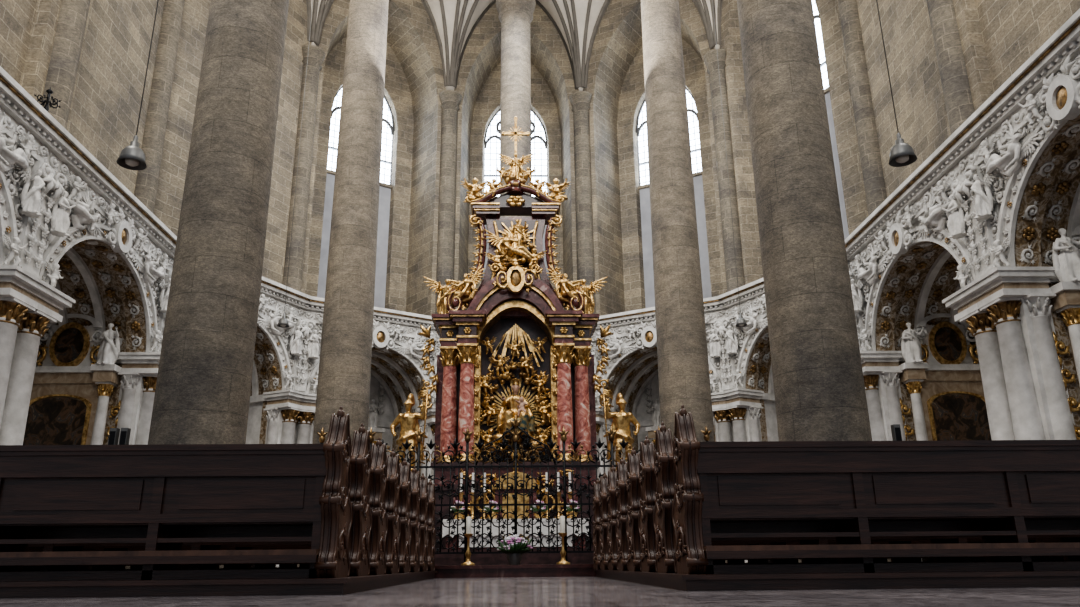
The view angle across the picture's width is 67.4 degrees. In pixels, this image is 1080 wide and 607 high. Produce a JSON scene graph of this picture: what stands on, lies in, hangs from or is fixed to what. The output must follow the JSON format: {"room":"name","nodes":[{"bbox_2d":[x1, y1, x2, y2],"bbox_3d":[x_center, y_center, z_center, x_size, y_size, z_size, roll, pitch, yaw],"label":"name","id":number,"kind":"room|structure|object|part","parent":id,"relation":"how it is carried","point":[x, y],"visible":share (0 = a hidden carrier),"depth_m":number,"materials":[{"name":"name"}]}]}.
{"room":"church","nodes":[
{"label":"church","id":0,"kind":"room"},
{"bbox_2d":[41,0,90,128],"bbox_3d":[-12.815,-9.076,22.446,1.200,12.600,1.200,0,-18,-2],"label":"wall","id":1,"kind":"structure","parent":0,"point":[70,30],"depth_m":21.38,"materials":[{"name":"stone"}]},
{"bbox_2d":[0,0,164,194],"bbox_3d":[-13.422,-13.759,19.782,1.350,20.100,20.000,0,-18,-2],"label":"wall","id":2,"kind":"structure","parent":0,"point":[103,117],"depth_m":24.51,"materials":[{"name":"stone"}]},
{"bbox_2d":[134,0,184,213],"bbox_3d":[-13.285,-7.241,28.147,1.200,12.600,1.200,0,-18,-2],"label":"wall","id":3,"kind":"structure","parent":0,"point":[147,179],"depth_m":27.76,"materials":[{"name":"stone"}]},
{"bbox_2d":[154,0,310,283],"bbox_3d":[-12.278,-9.638,32.653,1.000,20.100,7.290,-9,-20,24],"label":"wall","id":4,"kind":"structure","parent":0,"point":[173,168],"depth_m":30.92,"materials":[{"name":"stone"}]},
{"bbox_2d":[282,45,324,291],"bbox_3d":[-10.188,-5.253,34.431,1.200,12.600,1.200,0,-18,-2],"label":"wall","id":5,"kind":"structure","parent":0,"point":[315,55],"depth_m":34.24,"materials":[{"name":"stone"}]},
{"bbox_2d":[301,0,445,315],"bbox_3d":[-8.076,-7.815,38.454,7.503,20.100,2.850,10,-21,-31],"label":"wall","id":6,"kind":"structure","parent":0,"point":[407,234],"depth_m":38.93,"materials":[{"name":"stone"}]},
{"bbox_2d":[327,87,394,184],"bbox_3d":[-8.750,-8.791,39.875,3.498,5.840,0.200,10,-21,-31],"label":"window","id":7,"kind":"structure","parent":6,"relation":"in","point":[388,129],"depth_m":39.92,"materials":[{"name":"glass"}]},
{"bbox_2d":[435,90,461,313],"bbox_3d":[-4.370,-4.183,37.939,1.200,12.600,1.200,0,-18,-2],"label":"column","id":8,"kind":"structure","parent":6,"relation":"attached to","point":[450,100],"depth_m":38.00,"materials":[{"name":"stone"}]},
{"bbox_2d":[306,0,722,90],"bbox_3d":[-0.823,-19.011,24.150,25.800,7.340,36.617,0,-18,-2],"label":"ceiling","id":9,"kind":"structure","parent":0,"point":[577,22],"depth_m":40.27,"materials":[{"name":"paint"}]},
{"bbox_2d":[117,0,158,170],"bbox_3d":[-5.957,-13.220,15.209,0.390,23.620,0.390,0,-18,-2],"label":"pendant lamp","id":10,"kind":"object","parent":9,"relation":"hanging from","point":[132,157],"visible":1,"depth_m":11.63,"materials":[{"name":"grey metal"}]},
{"bbox_2d":[277,3,312,327],"bbox_3d":[-8.614,-10.481,30.431,0.390,23.620,0.390,0,-18,-2],"label":"pendant lamp","id":11,"kind":"object","parent":9,"relation":"hanging from","point":[283,322],"visible":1,"depth_m":27.23,"materials":[{"name":"grey metal"},{"name":"glass"}]},
{"bbox_2d":[712,0,746,326],"bbox_3d":[6.679,-10.481,30.889,0.390,23.620,0.390,0,-18,-2],"label":"pendant lamp","id":12,"kind":"object","parent":9,"relation":"hanging from","point":[741,322],"visible":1,"depth_m":27.83,"materials":[{"name":"grey metal"}]},
{"bbox_2d":[876,0,916,166],"bbox_3d":[5.256,-13.334,15.581,0.390,23.620,0.390,0,-18,-2],"label":"pendant lamp","id":13,"kind":"object","parent":9,"relation":"hanging from","point":[902,154],"visible":1,"depth_m":12.00,"materials":[{"name":"grey metal"},{"name":"glass"}]},
{"bbox_2d":[454,2,578,309],"bbox_3d":[-1.212,-7.222,40.507,7.100,20.100,2.850,0,-18,-2],"label":"wall","id":14,"kind":"structure","parent":0,"point":[479,76],"depth_m":41.06,"materials":[{"name":"stone"}]},
{"bbox_2d":[484,109,547,196],"bbox_3d":[-1.260,-8.145,42.111,3.498,5.840,0.200,0,-18,-2],"label":"window","id":15,"kind":"structure","parent":14,"relation":"in","point":[539,142],"depth_m":42.13,"materials":[{"name":"glass"}]},
{"bbox_2d":[0,576,1079,606],"bbox_3d":[-0.432,4.931,14.427,31.000,0.200,46.500,0,-18,-2],"label":"floor","id":16,"kind":"structure","parent":0,"point":[594,591],"depth_m":4.37,"materials":[{"name":"stone"}]},
{"bbox_2d":[0,66,69,426],"bbox_3d":[-13.379,-0.405,14.336,4.768,10.140,7.666,0,-18,-2],"label":"chapel","id":17,"kind":"object","parent":16,"relation":"on","point":[28,131],"visible":1,"depth_m":17.82,"materials":[{"name":"beige stone"}]},
{"bbox_2d":[34,87,61,111],"bbox_3d":[-11.574,-4.712,19.032,0.649,0.900,0.564,0,-18,-2],"label":"finial","id":18,"kind":"object","parent":17,"relation":"on","point":[49,91],"visible":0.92,"depth_m":19.02,"materials":[{"name":"black metal"}]},
{"bbox_2d":[0,134,176,444],"bbox_3d":[-13.590,1.858,21.378,4.768,10.140,7.666,0,-18,-2],"label":"chapel","id":19,"kind":"object","parent":16,"relation":"on","point":[85,364],"visible":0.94,"depth_m":23.72,"materials":[{"name":"beige stone"}]},
{"bbox_2d":[108,428,130,444],"bbox_3d":[-6.223,2.879,11.708,0.440,2.150,0.280,0,-18,-2],"label":"loudspeaker","id":20,"kind":"object","parent":16,"relation":"on","point":[113,438],"visible":0.11,"depth_m":11.96,"materials":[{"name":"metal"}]},
{"bbox_2d":[125,0,288,568],"bbox_3d":[-5.473,-7.174,15.750,1.846,23.750,1.846,0,-18,-2],"label":"stone column","id":21,"kind":"structure","parent":16,"relation":"on","point":[203,389],"depth_m":13.28,"materials":[{"name":"beige stone"}]},
{"bbox_2d":[0,571,436,597],"bbox_3d":[-4.900,2.794,8.129,7.130,0.100,6.340,0,-18,-2],"label":"platform","id":22,"kind":"object","parent":16,"relation":"on","point":[351,584],"visible":0.62,"depth_m":5.22,"materials":[{"name":"brown wood"}]},
{"bbox_2d":[0,406,352,580],"bbox_3d":[-4.838,1.349,5.733,6.911,1.205,0.631,0,-18,-2],"label":"pew","id":23,"kind":"object","parent":22,"relation":"on","point":[164,498],"visible":1,"depth_m":5.63,"materials":[{"name":"brown wood"}]},
{"bbox_2d":[23,423,371,575],"bbox_3d":[-4.844,1.584,6.466,6.911,1.205,0.631,0,-18,-2],"label":"pew","id":24,"kind":"object","parent":22,"relation":"on","point":[359,471],"visible":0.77,"depth_m":6.37,"materials":[{"name":"brown wood"}]},
{"bbox_2d":[27,437,387,574],"bbox_3d":[-4.850,1.820,7.199,6.911,1.205,0.631,0,-18,-2],"label":"pew","id":25,"kind":"object","parent":22,"relation":"on","point":[378,474],"visible":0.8,"depth_m":7.13,"materials":[{"name":"brown wood"}]},
{"bbox_2d":[23,449,400,573],"bbox_3d":[-4.856,2.055,7.932,6.911,1.205,0.631,0,-18,-2],"label":"pew","id":26,"kind":"object","parent":22,"relation":"on","point":[392,488],"visible":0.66,"depth_m":7.88,"materials":[{"name":"brown wood"}]},
{"bbox_2d":[80,458,411,572],"bbox_3d":[-4.862,2.291,8.666,6.911,1.205,0.631,0,-18,-2],"label":"pew","id":27,"kind":"object","parent":22,"relation":"on","point":[405,478],"visible":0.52,"depth_m":8.63,"materials":[{"name":"brown wood"}]},
{"bbox_2d":[88,479,435,570],"bbox_3d":[-4.880,2.997,10.865,6.911,1.205,0.631,0,-18,-2],"label":"pew","id":28,"kind":"object","parent":22,"relation":"on","point":[431,487],"visible":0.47,"depth_m":10.84,"materials":[{"name":"brown wood"}]},
{"bbox_2d":[125,466,420,571],"bbox_3d":[-4.868,2.526,9.399,6.911,1.205,0.631,0,-18,-2],"label":"pew","id":29,"kind":"object","parent":22,"relation":"on","point":[415,476],"visible":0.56,"depth_m":9.36,"materials":[{"name":"brown wood"}]},
{"bbox_2d":[130,473,428,571],"bbox_3d":[-4.874,2.762,10.132,6.911,1.205,0.631,0,-18,-2],"label":"pew","id":30,"kind":"object","parent":22,"relation":"on","point":[423,507],"visible":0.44,"depth_m":10.10,"materials":[{"name":"brown wood"}]},
{"bbox_2d":[172,259,311,566],"bbox_3d":[-12.126,4.066,28.298,4.740,10.140,6.578,-9,-20,25],"label":"chapel","id":31,"kind":"object","parent":16,"relation":"on","point":[275,406],"visible":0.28,"depth_m":30.09,"materials":[{"name":"beige stone"}]},
{"bbox_2d":[297,0,388,566],"bbox_3d":[-5.373,-4.498,24.087,1.872,23.750,1.872,0,-18,-2],"label":"stone column","id":32,"kind":"structure","parent":16,"relation":"on","point":[344,374],"depth_m":22.77,"materials":[{"name":"beige stone"}]},
{"bbox_2d":[294,296,440,483],"bbox_3d":[-7.499,5.598,33.206,6.749,10.140,4.740,11,-21,-31],"label":"chapel","id":33,"kind":"object","parent":16,"relation":"on","point":[397,371],"visible":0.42,"depth_m":33.58,"materials":[{"name":"beige stone"}]},
{"bbox_2d":[276,564,595,577],"bbox_3d":[-0.435,4.774,14.535,7.840,0.165,6.690,0,-18,-2],"label":"platform","id":34,"kind":"object","parent":16,"relation":"on","point":[545,570],"visible":0.25,"depth_m":11.38,"materials":[{"name":"brown wood"}]},
{"bbox_2d":[461,516,474,564],"bbox_3d":[-1.135,3.751,12.841,0.220,0.770,0.220,0,-18,-2],"label":"candlestick","id":35,"kind":"object","parent":34,"relation":"on","point":[468,534],"depth_m":12.81,"materials":[{"name":"gold metal"}]},
{"bbox_2d":[317,415,711,561],"bbox_3d":[-0.476,3.448,15.161,7.593,2.752,0.127,0,-18,-2],"label":"iron fence","id":36,"kind":"object","parent":34,"relation":"on","point":[515,422],"visible":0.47,"depth_m":15.18,"materials":[{"name":"black metal"}]},
{"bbox_2d":[497,534,532,564],"bbox_3d":[-0.395,3.831,12.625,0.524,0.460,0.514,-13,-22,34],"label":"flower bouquet","id":37,"kind":"object","parent":34,"relation":"on","point":[514,546],"visible":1,"depth_m":12.51,"materials":[{"name":"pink plant"}]},
{"bbox_2d":[556,514,569,564],"bbox_3d":[0.365,3.751,12.886,0.220,0.770,0.220,0,-18,-2],"label":"candlestick","id":38,"kind":"object","parent":34,"relation":"on","point":[562,533],"depth_m":12.86,"materials":[{"name":"gold metal"}]},
{"bbox_2d":[417,116,613,565],"bbox_3d":[-0.644,0.436,21.539,6.400,12.710,3.900,0,-18,-2],"label":"altar","id":39,"kind":"object","parent":16,"relation":"on","point":[515,349],"visible":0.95,"depth_m":21.29,"materials":[{"name":"gold metal"}]},
{"bbox_2d":[390,386,428,471],"bbox_3d":[-3.249,4.017,19.838,0.976,3.899,0.800,0,-18,-2],"label":"statue","id":40,"kind":"object","parent":39,"relation":"on","point":[408,421],"visible":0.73,"depth_m":20.03,"materials":[{"name":"metal"}]},
{"bbox_2d":[450,500,464,518],"bbox_3d":[-1.924,4.881,19.133,0.460,0.459,0.395,0,-18,-2],"label":"flower pot","id":41,"kind":"object","parent":39,"relation":"on","point":[461,509],"visible":0.64,"depth_m":19.02,"materials":[{"name":"gold metal"}]},
{"bbox_3d":[-1.989,-0.469,21.698,1.307,0.914,0.335,-23,-20,3],"label":"angel seat","id":42,"kind":"part","parent":39,"relation":"part of","materials":[{"name":"gold metal"}]},
{"bbox_2d":[484,500,501,518],"bbox_3d":[-1.124,4.881,19.157,0.460,0.459,0.395,0,-18,-2],"label":"flower pot","id":43,"kind":"object","parent":39,"relation":"on","point":[495,510],"visible":0.72,"depth_m":19.05,"materials":[{"name":"gold metal"}]},
{"bbox_2d":[530,500,547,518],"bbox_3d":[-0.025,4.881,19.190,0.460,0.459,0.395,0,-18,-2],"label":"flower pot","id":44,"kind":"object","parent":39,"relation":"on","point":[544,508],"visible":0.62,"depth_m":19.09,"materials":[{"name":"gold metal"}]},
{"bbox_3d":[0.688,-0.469,21.778,1.307,0.914,0.335,23,-21,-6],"label":"angel seat","id":45,"kind":"part","parent":39,"relation":"part of","materials":[{"name":"gold metal"}]},
{"bbox_2d":[566,499,580,517],"bbox_3d":[0.775,4.881,19.214,0.460,0.459,0.395,0,-18,-2],"label":"flower pot","id":46,"kind":"object","parent":39,"relation":"on","point":[569,510],"visible":0.56,"depth_m":19.10,"materials":[{"name":"gold metal"}]},
{"bbox_2d":[602,386,639,469],"bbox_3d":[2.057,4.017,19.997,0.976,3.899,0.800,0,-18,-2],"label":"statue","id":47,"kind":"object","parent":39,"relation":"on","point":[621,421],"visible":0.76,"depth_m":20.18,"materials":[{"name":"metal"}]},
{"bbox_2d":[496,0,535,216],"bbox_3d":[-0.961,-1.960,32.125,1.780,23.750,1.780,0,-18,-2],"label":"stone column","id":48,"kind":"structure","parent":16,"relation":"on","point":[515,17],"depth_m":34.00,"materials":[{"name":"beige stone"}]},
{"bbox_2d":[590,296,733,480],"bbox_3d":[5.500,5.598,33.595,6.749,10.140,4.740,-10,-20,28],"label":"chapel","id":49,"kind":"object","parent":16,"relation":"on","point":[632,370],"visible":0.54,"depth_m":33.81,"materials":[{"name":"beige stone"}]},
{"bbox_2d":[641,0,726,562],"bbox_3d":[3.893,-4.498,24.364,1.872,23.750,1.872,0,-18,-2],"label":"stone column","id":50,"kind":"structure","parent":16,"relation":"on","point":[682,353],"depth_m":23.05,"materials":[{"name":"beige stone"}]},
{"bbox_2d":[718,260,850,562],"bbox_3d":[10.412,4.066,28.972,4.740,10.140,6.578,9,-20,-28],"label":"chapel","id":51,"kind":"object","parent":16,"relation":"on","point":[750,398],"visible":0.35,"depth_m":30.60,"materials":[{"name":"beige stone"}]},
{"bbox_2d":[737,0,890,562],"bbox_3d":[4.492,-7.174,16.048,1.846,23.750,1.846,0,-18,-2],"label":"stone column","id":52,"kind":"structure","parent":16,"relation":"on","point":[820,394],"depth_m":13.57,"materials":[{"name":"beige stone"}]},
{"bbox_2d":[594,569,1079,590],"bbox_3d":[4.405,2.794,8.408,7.130,0.100,6.340,0,-18,-2],"label":"platform","id":53,"kind":"object","parent":16,"relation":"on","point":[978,579],"visible":0.62,"depth_m":5.36,"materials":[{"name":"brown wood"}]},
{"bbox_2d":[593,478,925,569],"bbox_3d":[4.176,2.997,11.136,6.921,1.205,0.631,0,-18,-2],"label":"pew","id":54,"kind":"object","parent":53,"relation":"on","point":[596,486],"visible":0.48,"depth_m":10.90,"materials":[{"name":"brown wood"}]},
{"bbox_2d":[599,472,1063,569],"bbox_3d":[4.214,2.762,10.404,6.921,1.205,0.631,0,-18,-2],"label":"pew","id":55,"kind":"object","parent":53,"relation":"on","point":[603,504],"visible":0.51,"depth_m":10.16,"materials":[{"name":"brown wood"}]},
{"bbox_2d":[607,465,1063,569],"bbox_3d":[4.252,2.526,9.672,6.921,1.205,0.631,0,-18,-2],"label":"pew","id":56,"kind":"object","parent":53,"relation":"on","point":[612,474],"visible":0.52,"depth_m":9.43,"materials":[{"name":"brown wood"}]},
{"bbox_2d":[616,457,1062,570],"bbox_3d":[4.290,2.291,8.939,6.921,1.205,0.631,0,-18,-2],"label":"pew","id":57,"kind":"object","parent":53,"relation":"on","point":[621,483],"visible":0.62,"depth_m":8.70,"materials":[{"name":"brown wood"}]},
{"bbox_2d":[626,447,1059,570],"bbox_3d":[4.328,2.055,8.207,6.921,1.205,0.631,0,-18,-2],"label":"pew","id":58,"kind":"object","parent":53,"relation":"on","point":[633,488],"visible":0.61,"depth_m":7.96,"materials":[{"name":"brown wood"}]},
{"bbox_2d":[638,436,1059,571],"bbox_3d":[4.366,1.820,7.475,6.921,1.205,0.631,0,-18,-2],"label":"pew","id":59,"kind":"object","parent":53,"relation":"on","point":[647,477],"visible":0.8,"depth_m":7.21,"materials":[{"name":"brown wood"}]},
{"bbox_2d":[653,422,1079,572],"bbox_3d":[4.404,1.584,6.742,6.921,1.205,0.631,0,-18,-2],"label":"pew","id":60,"kind":"object","parent":53,"relation":"on","point":[665,469],"visible":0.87,"depth_m":6.47,"materials":[{"name":"brown wood"}]},
{"bbox_2d":[672,405,1079,573],"bbox_3d":[4.442,1.349,6.010,6.921,1.205,0.631,0,-18,-2],"label":"pew","id":61,"kind":"object","parent":53,"relation":"on","point":[1002,492],"visible":0.99,"depth_m":5.78,"materials":[{"name":"brown wood"}]},
{"bbox_2d":[891,424,901,440],"bbox_3d":[5.442,2.879,12.057,0.280,2.150,0.280,0,-18,-2],"label":"loudspeaker","id":62,"kind":"object","parent":16,"relation":"on","point":[895,428],"visible":0.08,"depth_m":12.30,"materials":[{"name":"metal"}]},
{"bbox_2d":[845,139,1014,440],"bbox_3d":[12.287,1.859,22.152,4.768,10.140,7.666,0,-18,-2],"label":"chapel","id":63,"kind":"object","parent":16,"relation":"on","point":[932,367],"visible":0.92,"depth_m":24.48,"materials":[{"name":"beige stone"}]},
{"bbox_2d":[948,9,1079,439],"bbox_3d":[12.498,-0.405,15.110,4.768,10.140,7.666,0,-18,-2],"label":"chapel","id":64,"kind":"object","parent":16,"relation":"on","point":[1021,181],"visible":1,"depth_m":17.77,"materials":[{"name":"beige stone"}]},
{"bbox_2d":[583,0,726,315],"bbox_3d":[5.762,-7.815,38.868,7.503,20.100,2.850,-10,-20,27],"label":"wall","id":65,"kind":"structure","parent":0,"point":[622,232],"depth_m":39.28,"materials":[{"name":"stone"}]},
{"bbox_2d":[569,91,595,313],"bbox_3d":[2.094,-4.183,38.132,1.200,12.600,1.200,0,-18,-2],"label":"column","id":66,"kind":"structure","parent":65,"relation":"attached to","point":[580,101],"depth_m":38.19,"materials":[{"name":"stone"}]},
{"bbox_2d":[636,88,701,185],"bbox_3d":[6.350,-8.791,40.327,3.498,5.840,0.200,-10,-20,27],"label":"window","id":67,"kind":"structure","parent":65,"relation":"in","point":[641,127],"depth_m":40.25,"materials":[{"name":"glass"}]},
{"bbox_2d":[703,49,744,291],"bbox_3d":[8.112,-5.253,34.978,1.200,12.600,1.200,0,-18,-2],"label":"column","id":68,"kind":"structure","parent":65,"relation":"attached to","point":[710,58],"depth_m":34.80,"materials":[{"name":"stone"}]},
{"bbox_2d":[720,0,868,284],"bbox_3d":[10.370,-9.627,33.363,1.250,20.100,7.890,9,-20,-27],"label":"wall","id":69,"kind":"structure","parent":0,"point":[838,98],"depth_m":32.12,"materials":[{"name":"stone"}]},
{"bbox_2d":[812,0,828,88],"bbox_3d":[10.748,-10.869,33.985,0.201,5.840,3.498,9,-20,-27],"label":"window","id":70,"kind":"structure","parent":69,"relation":"in","point":[815,11],"depth_m":32.83,"materials":[{"name":"glass"}]},
{"bbox_2d":[838,0,886,214],"bbox_3d":[11.579,-7.241,28.891,1.200,12.600,1.200,0,-18,-2],"label":"pilaster","id":71,"kind":"structure","parent":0,"point":[872,170],"depth_m":28.49,"materials":[{"name":"stone"}]},
{"bbox_2d":[926,0,974,134],"bbox_3d":[11.450,-9.076,23.172,1.200,12.600,1.200,0,-18,-2],"label":"pilaster","id":72,"kind":"structure","parent":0,"point":[959,105],"depth_m":22.10,"materials":[{"name":"stone"}]},
{"bbox_2d":[857,0,1079,197],"bbox_3d":[12.216,-13.759,20.549,1.350,20.100,20.000,0,-18,-2],"label":"wall","id":73,"kind":"structure","parent":0,"point":[997,37],"depth_m":24.66,"materials":[{"name":"stone"}]}
]}

